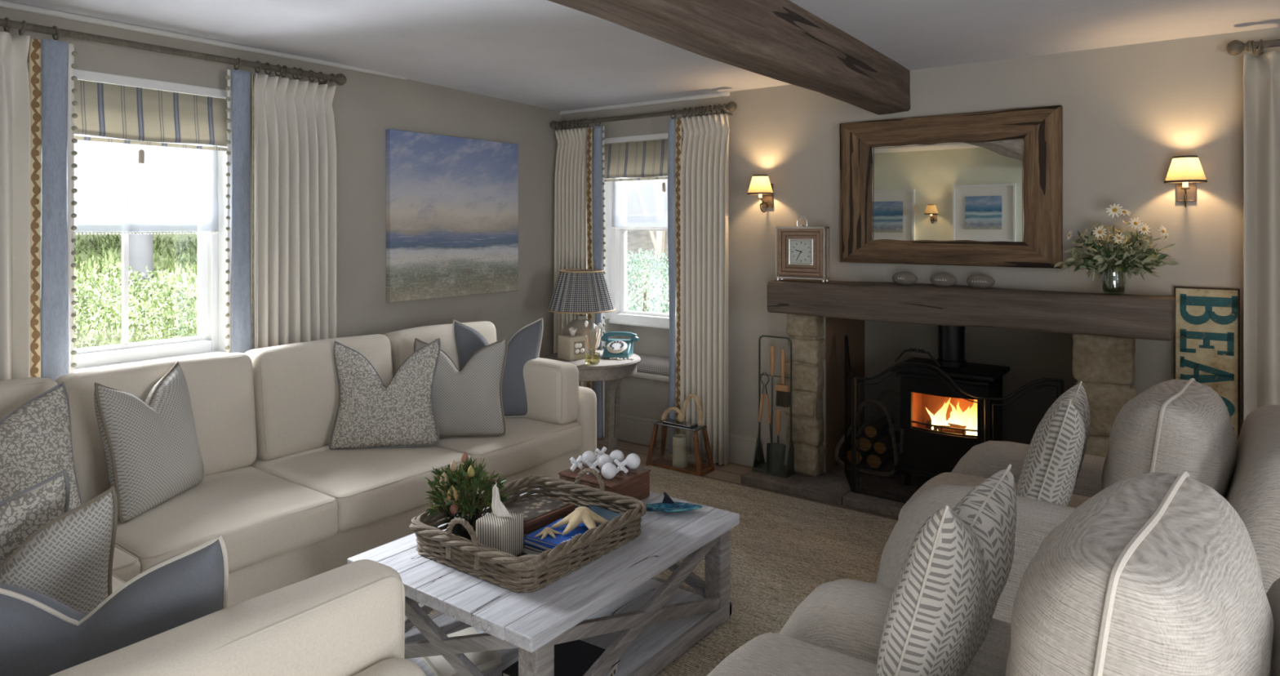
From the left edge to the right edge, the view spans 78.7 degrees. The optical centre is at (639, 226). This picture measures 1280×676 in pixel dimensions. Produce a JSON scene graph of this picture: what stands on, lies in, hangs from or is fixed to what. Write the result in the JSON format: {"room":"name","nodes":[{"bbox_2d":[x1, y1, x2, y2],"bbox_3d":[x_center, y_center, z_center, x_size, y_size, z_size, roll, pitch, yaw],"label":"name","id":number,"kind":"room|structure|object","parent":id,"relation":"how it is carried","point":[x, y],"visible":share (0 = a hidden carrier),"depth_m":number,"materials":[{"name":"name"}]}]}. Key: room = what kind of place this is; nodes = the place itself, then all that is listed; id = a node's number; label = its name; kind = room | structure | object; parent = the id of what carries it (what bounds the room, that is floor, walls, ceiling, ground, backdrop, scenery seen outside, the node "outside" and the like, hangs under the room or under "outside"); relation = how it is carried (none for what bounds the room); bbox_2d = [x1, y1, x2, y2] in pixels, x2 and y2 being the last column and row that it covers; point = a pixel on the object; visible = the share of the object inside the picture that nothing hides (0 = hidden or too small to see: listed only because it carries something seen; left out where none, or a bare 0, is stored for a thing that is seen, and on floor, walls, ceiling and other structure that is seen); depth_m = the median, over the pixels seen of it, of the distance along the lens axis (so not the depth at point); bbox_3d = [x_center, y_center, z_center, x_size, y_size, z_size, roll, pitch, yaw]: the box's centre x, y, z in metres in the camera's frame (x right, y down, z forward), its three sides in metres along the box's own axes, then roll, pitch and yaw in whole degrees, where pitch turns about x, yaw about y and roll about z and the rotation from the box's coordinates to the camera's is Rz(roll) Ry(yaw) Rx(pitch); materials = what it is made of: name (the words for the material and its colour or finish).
{"room":"living room","nodes":[
{"label":"living room","id":0,"kind":"room"},
{"bbox_2d":[0,6,561,358],"bbox_3d":[-2.200,0.250,3.868,0.240,2.500,5.900,0,0,37],"label":"wall","id":1,"kind":"structure","parent":0,"point":[367,105],"depth_m":4.57,"materials":[{"name":"paint"}]},
{"bbox_2d":[26,62,232,372],"bbox_3d":[-2.356,-0.009,3.616,0.270,1.336,0.910,0,0,37],"label":"window","id":2,"kind":"structure","parent":1,"relation":"in","point":[211,339],"depth_m":3.84,"materials":[{"name":"white paint"}]},
{"bbox_2d":[41,133,218,234],"bbox_3d":[-2.348,-0.292,3.610,0.020,0.656,0.770,0,0,37],"label":"blind","id":3,"kind":"object","parent":2,"relation":"attached to","point":[175,189],"visible":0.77,"depth_m":3.66,"materials":[{"name":"white"}]},
{"bbox_2d":[74,80,226,163],"bbox_3d":[-2.269,-0.461,3.552,0.043,0.348,0.780,0,0,37],"label":"blind","id":4,"kind":"object","parent":2,"relation":"attached to","point":[144,115],"visible":0.84,"depth_m":3.58,"materials":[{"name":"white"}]},
{"bbox_2d":[0,17,346,85],"bbox_3d":[-2.288,-0.797,3.416,0.149,0.071,2.169,0,0,37],"label":"pole","id":5,"kind":"object","parent":1,"relation":"attached to","point":[340,79],"visible":1,"depth_m":3.54,"materials":[{"name":"brown wood"}]},
{"bbox_2d":[0,31,78,380],"bbox_3d":[-2.572,0.361,2.975,0.089,2.248,0.724,0,0,37],"label":"curtain","id":6,"kind":"object","parent":5,"relation":"hanging from","point":[37,202],"visible":0.7,"depth_m":3.15,"materials":[{"name":"fabric"}]},
{"bbox_2d":[224,69,336,354],"bbox_3d":[-1.825,0.363,3.981,0.094,2.244,0.574,0,0,37],"label":"curtain","id":7,"kind":"object","parent":5,"relation":"hanging from","point":[294,141],"visible":0.75,"depth_m":3.98,"materials":[{"name":"fabric"}]},
{"bbox_2d":[0,0,408,79],"bbox_3d":[-2.226,-0.898,3.607,0.030,0.024,2.750,0,0,37],"label":"trim","id":8,"kind":"structure","parent":1,"relation":"attached to","point":[6,4],"depth_m":3.65,"materials":[{"name":"white paint"}]},
{"bbox_2d":[386,128,518,302],"bbox_3d":[-1.173,-0.064,5.015,0.042,1.018,1.047,0,0,37],"label":"canvas painting","id":9,"kind":"object","parent":1,"relation":"attached to","point":[452,202],"visible":1,"depth_m":4.93,"materials":[{"name":"paint"}]},
{"bbox_2d":[2,0,1279,111],"bbox_3d":[0.579,-0.978,1.749,7.350,0.245,6.000,0,0,37],"label":"ceiling","id":10,"kind":"structure","parent":0,"point":[531,52],"depth_m":3.59,"materials":[{"name":"paint"}]},
{"bbox_2d":[532,0,910,114],"bbox_3d":[-0.194,-0.775,2.184,0.203,0.300,5.452,0,0,37],"label":"ceiling beam","id":11,"kind":"structure","parent":10,"relation":"attached to","point":[781,40],"depth_m":3.00,"materials":[{"name":"wood"}]},
{"bbox_2d":[621,324,675,357],"bbox_3d":[0.222,0.870,5.646,0.880,0.340,0.040,0,0,37],"label":"wall","id":12,"kind":"structure","parent":0,"point":[654,341],"depth_m":5.73,"materials":[{"name":"paint"}]},
{"bbox_2d":[596,436,898,520],"bbox_3d":[0.787,1.560,2.030,7.350,0.120,6.700,0,0,37],"label":"floor","id":13,"kind":"structure","parent":0,"point":[731,473],"depth_m":4.83,"materials":[{"name":"brown wood"}]},
{"bbox_2d":[542,350,640,456],"bbox_3d":[-0.311,1.169,5.001,0.632,0.661,0.632,0,0,37],"label":"side table","id":14,"kind":"object","parent":13,"relation":"on","point":[614,371],"visible":0.44,"depth_m":4.83,"materials":[{"name":"paint"}]},
{"bbox_2d":[557,326,587,360],"bbox_3d":[-0.425,0.741,4.973,0.140,0.196,0.149,0,0,-41],"label":"tissue box","id":15,"kind":"object","parent":14,"relation":"on","point":[572,346],"visible":0.98,"depth_m":4.93,"materials":[{"name":"brown wood"}]},
{"bbox_2d":[546,269,615,353],"bbox_3d":[-0.391,0.565,5.204,0.459,0.548,0.459,0,0,37],"label":"table lamp","id":16,"kind":"object","parent":14,"relation":"on","point":[576,291],"visible":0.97,"depth_m":5.07,"materials":[{"name":"fabric"}]},
{"bbox_2d":[581,320,604,364],"bbox_3d":[-0.286,0.709,4.776,0.128,0.259,0.087,0,0,23],"label":"reed diffuser","id":17,"kind":"object","parent":14,"relation":"on","point":[588,355],"visible":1,"depth_m":4.78,"materials":[{"name":"clear glass"}]},
{"bbox_2d":[600,331,639,358],"bbox_3d":[-0.142,0.763,5.058,0.254,0.151,0.209,0,0,8],"label":"rotary telephone","id":18,"kind":"object","parent":14,"relation":"on","point":[614,348],"visible":1,"depth_m":5.03,"materials":[{"name":"teal plastic"}]},
{"bbox_2d":[413,465,897,675],"bbox_3d":[0.456,1.493,2.213,3.800,0.012,3.800,0,0,37],"label":"rug","id":19,"kind":"object","parent":13,"relation":"on","point":[783,548],"visible":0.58,"depth_m":3.54,"materials":[{"name":"carpet"}]},
{"bbox_2d":[0,320,596,675],"bbox_3d":[-1.008,1.016,2.846,2.482,0.947,3.265,0,0,37],"label":"sofa","id":20,"kind":"object","parent":19,"relation":"on","point":[289,510],"visible":0.53,"depth_m":3.00,"materials":[{"name":"fabric"}]},
{"bbox_2d":[0,376,57,422],"bbox_3d":[-2.379,0.804,2.620,0.270,0.515,0.708,-9,-5,36],"label":"cushion","id":21,"kind":"object","parent":20,"relation":"on","point":[14,393],"depth_m":2.76,"materials":[{"name":"fabric"}]},
{"bbox_2d":[0,468,70,567],"bbox_3d":[-1.662,0.832,1.846,0.501,0.430,0.149,0,0,-41],"label":"cushion","id":22,"kind":"object","parent":20,"relation":"on","point":[25,512],"visible":0.3,"depth_m":1.92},
{"bbox_2d":[0,382,82,511],"bbox_3d":[-2.041,0.785,2.423,0.220,0.505,0.523,0,0,31],"label":"cushion","id":23,"kind":"object","parent":20,"relation":"on","point":[36,445],"visible":0.56,"depth_m":2.52,"materials":[{"name":"fabric"}]},
{"bbox_2d":[0,486,118,613],"bbox_3d":[-1.461,0.837,1.747,0.482,0.420,0.152,0,0,-40],"label":"cushion","id":24,"kind":"object","parent":20,"relation":"on","point":[68,560],"visible":0.54,"depth_m":1.80,"materials":[{"name":"fabric"}]},
{"bbox_2d":[0,533,228,675],"bbox_3d":[-1.129,0.851,1.579,0.542,0.424,0.199,0,0,-20],"label":"cushion","id":25,"kind":"object","parent":20,"relation":"on","point":[41,635],"visible":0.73,"depth_m":1.53,"materials":[{"name":"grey fabric"}]},
{"bbox_2d":[111,547,139,582],"bbox_3d":[-2.152,1.117,2.388,0.885,0.188,0.805,0,0,37],"label":"seat cushion","id":26,"kind":"object","parent":20,"relation":"on","point":[126,562],"depth_m":2.43,"materials":[{"name":"fabric"}]},
{"bbox_2d":[93,360,204,523],"bbox_3d":[-1.823,0.790,2.926,0.189,0.495,0.446,0,0,4],"label":"cushion","id":27,"kind":"object","parent":20,"relation":"on","point":[153,455],"visible":0.95,"depth_m":2.81,"materials":[{"name":"fabric"}]},
{"bbox_2d":[54,352,257,503],"bbox_3d":[-1.956,0.804,3.191,0.269,0.521,0.708,-9,-5,36],"label":"cushion","id":28,"kind":"object","parent":20,"relation":"on","point":[223,388],"depth_m":3.20,"materials":[{"name":"fabric"}]},
{"bbox_2d":[115,466,338,573],"bbox_3d":[-1.708,1.117,2.988,0.913,0.194,0.695,0,0,37],"label":"seat cushion","id":29,"kind":"object","parent":20,"relation":"on","point":[264,517],"depth_m":2.83,"materials":[{"name":"fabric"}]},
{"bbox_2d":[50,556,403,675],"bbox_3d":[-0.793,0.884,1.409,0.187,0.329,0.803,0,0,37],"label":"sofa arm","id":30,"kind":"object","parent":20,"relation":"on","point":[346,618],"depth_m":1.48,"materials":[{"name":"fabric"}]},
{"bbox_2d":[244,333,393,461],"bbox_3d":[-1.532,0.805,3.764,0.272,0.515,0.710,-9,-5,36],"label":"cushion","id":31,"kind":"object","parent":20,"relation":"on","point":[295,384],"depth_m":3.55,"materials":[{"name":"fabric"}]},
{"bbox_2d":[248,444,473,531],"bbox_3d":[-1.304,1.116,3.533,0.914,0.192,0.695,0,0,37],"label":"seat cushion","id":32,"kind":"object","parent":20,"relation":"on","point":[369,489],"depth_m":3.28,"materials":[{"name":"fabric"}]},
{"bbox_2d":[328,337,440,449],"bbox_3d":[-1.194,0.783,3.667,0.492,0.488,0.198,0,0,-11],"label":"cushion","id":33,"kind":"object","parent":20,"relation":"on","point":[370,414],"visible":1,"depth_m":3.61,"materials":[{"name":"fabric"}]},
{"bbox_2d":[384,320,497,376],"bbox_3d":[-1.100,0.804,4.347,0.272,0.515,0.710,-9,-5,36],"label":"cushion","id":34,"kind":"object","parent":20,"relation":"on","point":[402,341],"depth_m":4.21,"materials":[{"name":"fabric"}]},
{"bbox_2d":[413,337,507,437],"bbox_3d":[-0.895,0.792,3.861,0.466,0.470,0.183,0,0,-5],"label":"cushion","id":35,"kind":"object","parent":20,"relation":"on","point":[468,402],"visible":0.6,"depth_m":3.81,"materials":[{"name":"fabric"}]},
{"bbox_2d":[452,317,543,417],"bbox_3d":[-0.770,0.767,4.238,0.492,0.520,0.196,0,0,-9],"label":"cushion","id":36,"kind":"object","parent":20,"relation":"on","point":[524,346],"visible":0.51,"depth_m":4.20,"materials":[{"name":"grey fabric"}]},
{"bbox_2d":[435,417,582,481],"bbox_3d":[-0.872,1.113,4.116,0.912,0.192,0.743,0,0,37],"label":"seat cushion","id":37,"kind":"object","parent":20,"relation":"on","point":[528,445],"depth_m":3.85,"materials":[{"name":"fabric"}]},
{"bbox_2d":[523,357,578,424],"bbox_3d":[-0.625,0.883,4.299,0.667,0.328,0.180,0,0,37],"label":"cushion","id":38,"kind":"object","parent":20,"relation":"on","point":[552,386],"depth_m":4.11,"materials":[{"name":"fabric"}]},
{"bbox_2d":[347,477,739,675],"bbox_3d":[-0.295,1.293,2.788,0.851,0.388,1.130,0,0,37],"label":"coffee table","id":39,"kind":"object","parent":19,"relation":"on","point":[615,602],"visible":0.47,"depth_m":2.51,"materials":[{"name":"grey wood"}]},
{"bbox_2d":[421,626,502,675],"bbox_3d":[-0.600,1.416,2.584,0.200,0.024,0.240,0,0,-36],"label":"book","id":40,"kind":"object","parent":39,"relation":"on","point":[482,660],"visible":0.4,"depth_m":2.53,"materials":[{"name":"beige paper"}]},
{"bbox_2d":[409,467,646,592],"bbox_3d":[-0.378,1.011,2.725,0.601,0.178,0.657,0,0,37],"label":"wicker tray","id":41,"kind":"object","parent":39,"relation":"on","point":[463,551],"visible":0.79,"depth_m":2.56,"materials":[{"name":"wicker"}]},
{"bbox_2d":[423,451,509,535],"bbox_3d":[-0.631,0.940,2.762,0.295,0.294,0.303,0,0,37],"label":"flower arrangement","id":42,"kind":"object","parent":41,"relation":"on","point":[468,477],"visible":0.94,"depth_m":2.72,"materials":[{"name":"green"}]},
{"bbox_2d":[475,482,523,555],"bbox_3d":[-0.463,0.966,2.576,0.122,0.243,0.122,0,0,30],"label":"tissue box","id":43,"kind":"object","parent":41,"relation":"in","point":[502,530],"visible":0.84,"depth_m":2.54,"materials":[{"name":"fabric"}]},
{"bbox_2d":[488,493,574,533],"bbox_3d":[-0.403,1.068,2.917,0.200,0.038,0.255,0,0,39],"label":"box","id":44,"kind":"object","parent":41,"relation":"in","point":[538,510],"visible":0.62,"depth_m":2.90,"materials":[{"name":"brown wood"}]},
{"bbox_2d":[522,547,588,560],"bbox_3d":[-0.249,1.078,2.647,0.187,0.018,0.247,0,0,38],"label":"book","id":45,"kind":"object","parent":41,"relation":"in","point":[526,551],"visible":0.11,"depth_m":2.58,"materials":[{"name":"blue paper"}]},
{"bbox_2d":[523,538,597,552],"bbox_3d":[-0.249,1.063,2.647,0.179,0.012,0.239,0,0,34],"label":"book","id":46,"kind":"object","parent":45,"relation":"on","point":[525,545],"visible":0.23,"depth_m":2.58,"materials":[{"name":"blue paper"}]},
{"bbox_2d":[523,537,554,550],"bbox_3d":[-0.249,1.049,2.647,0.175,0.014,0.235,0,0,38],"label":"book","id":47,"kind":"object","parent":46,"relation":"on","point":[544,547],"visible":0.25,"depth_m":2.57,"materials":[{"name":"blue paper"}]},
{"bbox_2d":[525,517,589,546],"bbox_3d":[-0.258,1.036,2.635,0.175,0.011,0.190,0,0,33],"label":"book","id":48,"kind":"object","parent":47,"relation":"on","point":[581,528],"visible":0.46,"depth_m":2.61,"materials":[{"name":"blue paper"}]},
{"bbox_2d":[551,506,607,535],"bbox_3d":[-0.186,0.999,2.679,0.174,0.058,0.224,0,0,37],"label":"starfish","id":49,"kind":"object","parent":48,"relation":"on","point":[584,514],"visible":0.93,"depth_m":2.66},
{"bbox_2d":[404,578,711,675],"bbox_3d":[-0.295,1.440,2.787,0.812,0.023,1.062,0,0,37],"label":"shelf","id":50,"kind":"object","parent":39,"relation":"attached to","point":[658,644],"depth_m":2.73,"materials":[{"name":"grey wood"}]},
{"bbox_2d":[558,463,650,510],"bbox_3d":[-0.142,1.041,3.156,0.276,0.114,0.256,0,0,37],"label":"wooden box","id":51,"kind":"object","parent":39,"relation":"on","point":[635,483],"visible":0.52,"depth_m":3.10,"materials":[{"name":"brown wood"}]},
{"bbox_2d":[558,463,650,488],"bbox_3d":[-0.142,0.993,3.156,0.276,0.010,0.256,0,0,37],"label":"tray","id":52,"kind":"object","parent":51,"relation":"on","point":[621,479],"depth_m":3.09,"materials":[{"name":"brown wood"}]},
{"bbox_2d":[604,662,618,675],"bbox_3d":[-0.231,1.412,2.410,0.231,0.032,0.300,0,0,22],"label":"book","id":53,"kind":"object","parent":39,"relation":"on","point":[614,670],"visible":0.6,"depth_m":2.47,"materials":[{"name":"grey paper"}]},
{"bbox_2d":[502,639,620,675],"bbox_3d":[-0.245,1.385,2.458,0.250,0.020,0.280,0,0,34],"label":"book","id":54,"kind":"object","parent":53,"relation":"on","point":[572,658],"visible":0.46,"depth_m":2.48,"materials":[{"name":"black paper"}]},
{"bbox_2d":[645,492,702,512],"bbox_3d":[0.102,1.065,3.003,0.279,0.060,0.097,0,0,1],"label":"fish figurine","id":55,"kind":"object","parent":39,"relation":"on","point":[667,505],"visible":0.87,"depth_m":3.02,"materials":[{"name":"ceramic"}]},
{"bbox_2d":[707,471,1279,675],"bbox_3d":[0.643,0.978,1.465,1.271,1.024,0.864,0,0,37],"label":"armchair","id":56,"kind":"object","parent":19,"relation":"on","point":[1155,573],"visible":0.97,"depth_m":1.19,"materials":[{"name":"fabric"}]},
{"bbox_2d":[707,632,876,675],"bbox_3d":[0.459,1.114,1.600,0.801,0.213,0.571,0,0,37],"label":"seat cushion","id":57,"kind":"object","parent":56,"relation":"on","point":[783,654],"depth_m":1.85,"materials":[{"name":"fabric"}]},
{"bbox_2d":[876,464,1017,675],"bbox_3d":[0.679,0.793,1.728,0.383,0.484,0.223,0,0,-45],"label":"cushion","id":58,"kind":"object","parent":56,"relation":"on","point":[954,573],"visible":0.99,"depth_m":1.60,"materials":[{"name":"grey fabric"}]},
{"bbox_2d":[875,377,1279,623],"bbox_3d":[1.601,1.015,2.759,1.271,0.949,0.864,0,0,37],"label":"armchair","id":59,"kind":"object","parent":19,"relation":"on","point":[1172,426],"visible":0.43,"depth_m":2.48,"materials":[{"name":"fabric"}]},
{"bbox_2d":[898,472,1092,519],"bbox_3d":[1.417,1.114,2.894,0.801,0.213,0.571,0,0,37],"label":"seat cushion","id":60,"kind":"object","parent":59,"relation":"on","point":[1082,491],"depth_m":3.09,"materials":[{"name":"fabric"}]},
{"bbox_2d":[1016,381,1090,506],"bbox_3d":[1.439,0.798,2.720,0.218,0.475,0.381,0,0,34],"label":"cushion","id":61,"kind":"object","parent":59,"relation":"on","point":[1055,452],"visible":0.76,"depth_m":2.57,"materials":[{"name":"grey fabric"}]},
{"bbox_2d":[645,393,714,476],"bbox_3d":[0.248,1.265,4.849,0.400,0.470,0.170,0,0,37],"label":"lantern","id":62,"kind":"object","parent":13,"relation":"on","point":[656,457],"visible":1,"depth_m":4.83,"materials":[{"name":"brown wood"}]},
{"bbox_2d":[672,434,687,467],"bbox_3d":[0.248,1.395,4.849,0.092,0.186,0.092,0,0,37],"label":"pillar candle","id":63,"kind":"object","parent":62,"relation":"on","point":[679,441],"visible":0.99,"depth_m":4.81,"materials":[{"name":"beige wax"}]},
{"bbox_2d":[741,461,905,518],"bbox_3d":[1.804,1.475,4.269,2.296,0.050,0.990,0,0,37],"label":"hearth","id":64,"kind":"object","parent":13,"relation":"on","point":[832,486],"visible":0.15,"depth_m":4.34,"materials":[{"name":"stone"}]},
{"bbox_2d":[752,334,795,478],"bbox_3d":[0.798,1.049,4.616,0.222,0.802,0.140,0,0,37],"label":"stand","id":65,"kind":"object","parent":64,"relation":"on","point":[759,465],"visible":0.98,"depth_m":4.60,"materials":[{"name":"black metal"}]},
{"bbox_2d":[756,372,772,460],"bbox_3d":[0.739,1.126,4.620,0.103,0.528,0.012,0,0,37],"label":"tongs","id":66,"kind":"object","parent":65,"relation":"hanging from","point":[762,393],"visible":0.95,"depth_m":4.62,"materials":[{"name":"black metal"}]},
{"bbox_2d":[753,462,786,477],"bbox_3d":[0.798,1.439,4.616,0.220,0.022,0.140,0,0,37],"label":"tray","id":67,"kind":"object","parent":65,"relation":"on","point":[760,467],"depth_m":4.60,"materials":[{"name":"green metal"}]},
{"bbox_2d":[765,408,786,475],"bbox_3d":[0.795,1.245,4.525,0.117,0.360,0.066,0,0,22],"label":"shovel","id":68,"kind":"object","parent":65,"relation":"on","point":[775,452],"visible":1,"depth_m":4.52,"materials":[{"name":"black metal"}]},
{"bbox_2d":[775,349,790,407],"bbox_3d":[0.836,0.887,4.566,0.084,0.335,0.042,0,0,37],"label":"brush","id":69,"kind":"object","parent":65,"relation":"hanging from","point":[783,396],"visible":1,"depth_m":4.56,"materials":[{"name":"brown wood"}]},
{"bbox_2d":[783,313,826,477],"bbox_3d":[0.972,0.977,4.608,0.236,0.955,0.164,0,0,37],"label":"stone pier","id":70,"kind":"object","parent":64,"relation":"on","point":[805,332],"visible":0.89,"depth_m":4.54,"materials":[{"name":"stone"}]},
{"bbox_2d":[844,334,1063,502],"bbox_3d":[1.540,1.044,4.100,1.177,0.823,0.294,0,0,43],"label":"fire screen","id":71,"kind":"object","parent":64,"relation":"on","point":[907,424],"visible":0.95,"depth_m":4.06,"materials":[{"name":"black metal"}]},
{"bbox_2d":[903,324,1009,398],"bbox_3d":[1.732,0.850,4.357,0.540,1.200,0.415,0,0,37],"label":"wood stove","id":72,"kind":"object","parent":64,"relation":"on","point":[985,380],"visible":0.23,"depth_m":4.33,"materials":[{"name":"black"}]},
{"bbox_2d":[1072,335,1137,457],"bbox_3d":[2.208,0.974,3.692,0.282,0.952,0.160,0,0,37],"label":"stone pier","id":73,"kind":"object","parent":64,"relation":"on","point":[1104,366],"visible":0.31,"depth_m":3.64,"materials":[{"name":"stone"}]},
{"bbox_2d":[1173,286,1239,441],"bbox_3d":[2.532,0.861,3.488,0.240,1.178,0.029,0,-1,37],"label":"wooden sign","id":74,"kind":"object","parent":64,"relation":"on","point":[1206,335],"visible":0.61,"depth_m":3.47,"materials":[{"name":"paint"}]},
{"bbox_2d":[561,26,1279,472],"bbox_3d":[2.337,0.250,4.124,7.150,2.500,0.710,0,0,37],"label":"wall","id":75,"kind":"structure","parent":0,"point":[1128,110],"depth_m":3.94,"materials":[{"name":"paint"}]},
{"bbox_2d":[600,131,684,329],"bbox_3d":[0.118,0.041,5.504,0.920,1.348,0.312,0,0,37],"label":"window","id":76,"kind":"structure","parent":75,"relation":"in","point":[615,239],"depth_m":5.74,"materials":[{"name":"white paint"}]},
{"bbox_2d":[611,175,667,228],"bbox_3d":[0.107,-0.283,5.489,0.780,0.594,0.019,0,0,37],"label":"blind","id":77,"kind":"object","parent":76,"relation":"attached to","point":[643,203],"visible":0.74,"depth_m":5.57,"materials":[{"name":"white"}]},
{"bbox_2d":[604,137,683,191],"bbox_3d":[0.041,-0.416,5.400,0.820,0.358,0.043,0,0,37],"label":"blind","id":78,"kind":"object","parent":76,"relation":"attached to","point":[633,161],"visible":0.72,"depth_m":5.45,"materials":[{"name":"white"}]},
{"bbox_2d":[550,101,737,129],"bbox_3d":[-0.005,-0.742,5.318,1.553,0.072,0.149,0,0,37],"label":"pole","id":79,"kind":"object","parent":75,"relation":"attached to","point":[731,106],"visible":0.98,"depth_m":5.18,"materials":[{"name":"brown wood"}]},
{"bbox_2d":[553,125,605,438],"bbox_3d":[-0.423,0.390,5.596,0.465,2.191,0.078,0,0,37],"label":"curtain","id":80,"kind":"object","parent":79,"relation":"hanging from","point":[579,197],"visible":0.66,"depth_m":5.58,"materials":[{"name":"grey fabric"}]},
{"bbox_2d":[667,113,729,466],"bbox_3d":[0.370,0.390,5.000,0.448,2.191,0.086,0,0,37],"label":"curtain","id":81,"kind":"object","parent":79,"relation":"hanging from","point":[698,171],"visible":0.94,"depth_m":4.98,"materials":[{"name":"grey fabric"}]},
{"bbox_2d":[559,91,729,115],"bbox_3d":[-0.013,-0.849,5.403,1.450,0.027,0.030,0,0,37],"label":"trim","id":82,"kind":"structure","parent":75,"relation":"attached to","point":[725,93],"depth_m":5.34,"materials":[{"name":"white paint"}]},
{"bbox_2d":[630,370,669,382],"bbox_3d":[0.109,1.025,5.493,0.880,0.035,0.360,0,0,37],"label":"trim","id":83,"kind":"structure","parent":75,"relation":"attached to","point":[648,375],"depth_m":5.30,"materials":[{"name":"grey paint"}]},
{"bbox_2d":[634,353,669,375],"bbox_3d":[0.115,0.972,5.501,0.850,0.078,0.300,0,0,37],"label":"seat pad","id":84,"kind":"object","parent":83,"relation":"on","point":[648,363],"visible":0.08,"depth_m":5.38,"materials":[{"name":"grey fabric"}]},
{"bbox_2d":[601,409,762,466],"bbox_3d":[0.082,1.410,5.338,1.680,0.180,0.022,0,0,37],"label":"baseboard","id":85,"kind":"structure","parent":75,"relation":"attached to","point":[741,449],"depth_m":5.33,"materials":[{"name":"grey paint"}]},
{"bbox_2d":[746,174,773,212],"bbox_3d":[0.738,-0.200,4.754,0.160,0.228,0.180,0,0,37],"label":"wall light","id":86,"kind":"object","parent":75,"relation":"attached to","point":[760,185],"visible":1,"depth_m":4.71,"materials":[{"name":"fabric"}]},
{"bbox_2d":[840,105,1062,268],"bbox_3d":[1.618,-0.196,4.174,1.139,0.804,0.064,0,0,37],"label":"wall mirror","id":87,"kind":"object","parent":75,"relation":"attached to","point":[978,188],"visible":0.99,"depth_m":4.12,"materials":[{"name":"brown wood"}]},
{"bbox_2d":[871,138,1023,241],"bbox_3d":[1.623,-0.185,4.163,0.785,0.530,0.006,0,0,37],"label":"mirror glass","id":88,"kind":"object","parent":87,"relation":"on","point":[923,189],"depth_m":4.15,"materials":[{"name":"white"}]},
{"bbox_2d":[767,278,1175,340],"bbox_3d":[1.592,0.402,4.034,1.938,0.197,0.313,0,0,37],"label":"mantel beam","id":89,"kind":"structure","parent":75,"relation":"attached to","point":[1129,314],"depth_m":3.79,"materials":[{"name":"brown wood"}]},
{"bbox_2d":[775,216,829,281],"bbox_3d":[0.930,0.125,4.475,0.300,0.372,0.070,0,0,34],"label":"mantel clock","id":90,"kind":"object","parent":89,"relation":"on","point":[802,252],"visible":0.99,"depth_m":4.45,"materials":[{"name":"brown wood"}]},
{"bbox_2d":[966,274,995,288],"bbox_3d":[1.712,0.275,3.920,0.132,0.074,0.086,0,0,25],"label":"pebble","id":91,"kind":"object","parent":89,"relation":"on","point":[976,281],"visible":1,"depth_m":3.89,"materials":[{"name":"grey"}]},
{"bbox_2d":[1053,203,1178,293],"bbox_3d":[2.190,0.103,3.601,0.480,0.416,0.300,0,0,42],"label":"flower arrangement","id":92,"kind":"object","parent":89,"relation":"on","point":[1101,253],"visible":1,"depth_m":3.55,"materials":[{"name":"white"}]},
{"bbox_2d":[1164,155,1207,207],"bbox_3d":[2.442,-0.200,3.492,0.160,0.228,0.180,0,0,37],"label":"wall light","id":93,"kind":"object","parent":75,"relation":"attached to","point":[1184,171],"visible":1,"depth_m":3.46,"materials":[{"name":"fabric"}]},
{"bbox_2d":[1226,39,1279,55],"bbox_3d":[3.237,-0.769,2.918,1.669,0.072,0.149,0,0,37],"label":"pole","id":94,"kind":"object","parent":75,"relation":"attached to","point":[1234,47],"visible":0.99,"depth_m":3.32,"materials":[{"name":"brown wood"}]},
{"bbox_2d":[1243,50,1279,421],"bbox_3d":[2.856,0.375,3.152,0.663,2.221,0.099,0,0,37],"label":"curtain","id":95,"kind":"object","parent":94,"relation":"hanging from","point":[1261,73],"visible":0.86,"depth_m":3.31,"materials":[{"name":"fabric"}]},
{"bbox_2d":[864,319,1076,397],"bbox_3d":[1.864,0.800,4.536,1.400,1.400,0.610,0,0,37],"label":"wall","id":96,"kind":"structure","parent":0,"point":[1030,357],"depth_m":4.64,"materials":[{"name":"paint"}]},
{"label":"outside","id":97,"kind":"structure","parent":0,"visible":0},
{"bbox_2d":[40,231,197,346],"bbox_3d":[-11.236,-0.626,5.579,16.000,4.252,13.600,0,0,37],"label":"bank","id":98,"kind":"object","parent":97,"point":[182,236],"visible":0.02,"depth_m":7.52,"materials":[{"name":"green plant"}]},
{"bbox_2d":[40,231,197,348],"bbox_3d":[-4.310,0.628,5.928,4.856,1.651,4.235,0,0,37],"label":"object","id":99,"kind":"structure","parent":98,"relation":"on","point":[92,257],"depth_m":7.30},
{"bbox_2d":[74,265,197,348],"bbox_3d":[-3.462,0.697,5.230,0.822,0.868,1.194,0,0,37],"label":"bush","id":100,"kind":"object","parent":98,"relation":"on","point":[151,290],"visible":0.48,"depth_m":5.22,"materials":[{"name":"green plant"}]},
{"bbox_2d":[128,231,153,282],"bbox_3d":[-4.622,0.000,7.203,0.209,2.200,0.220,0,0,37],"label":"wooden post","id":101,"kind":"object","parent":98,"relation":"on","point":[140,246],"visible":0.02,"depth_m":7.12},
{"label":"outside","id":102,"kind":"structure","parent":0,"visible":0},
{"bbox_2d":[626,231,675,313],"bbox_3d":[2.150,-0.390,12.990,24.000,3.845,14.000,0,0,37],"label":"garden","id":103,"kind":"object","parent":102,"point":[636,240],"depth_m":12.01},
{"bbox_2d":[626,247,675,314],"bbox_3d":[0.025,0.749,8.802,1.235,1.025,1.043,0,0,37],"label":"bush","id":104,"kind":"object","parent":103,"relation":"on","point":[643,308],"visible":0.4,"depth_m":8.56,"materials":[{"name":"green plant"}]},
{"bbox_2d":[648,231,666,266],"bbox_3d":[0.245,-0.099,11.440,1.238,3.211,0.259,0,0,41],"label":"tree","id":105,"kind":"object","parent":103,"relation":"on","point":[658,239],"visible":0.22,"depth_m":11.30,"materials":[{"name":"beige plant"}]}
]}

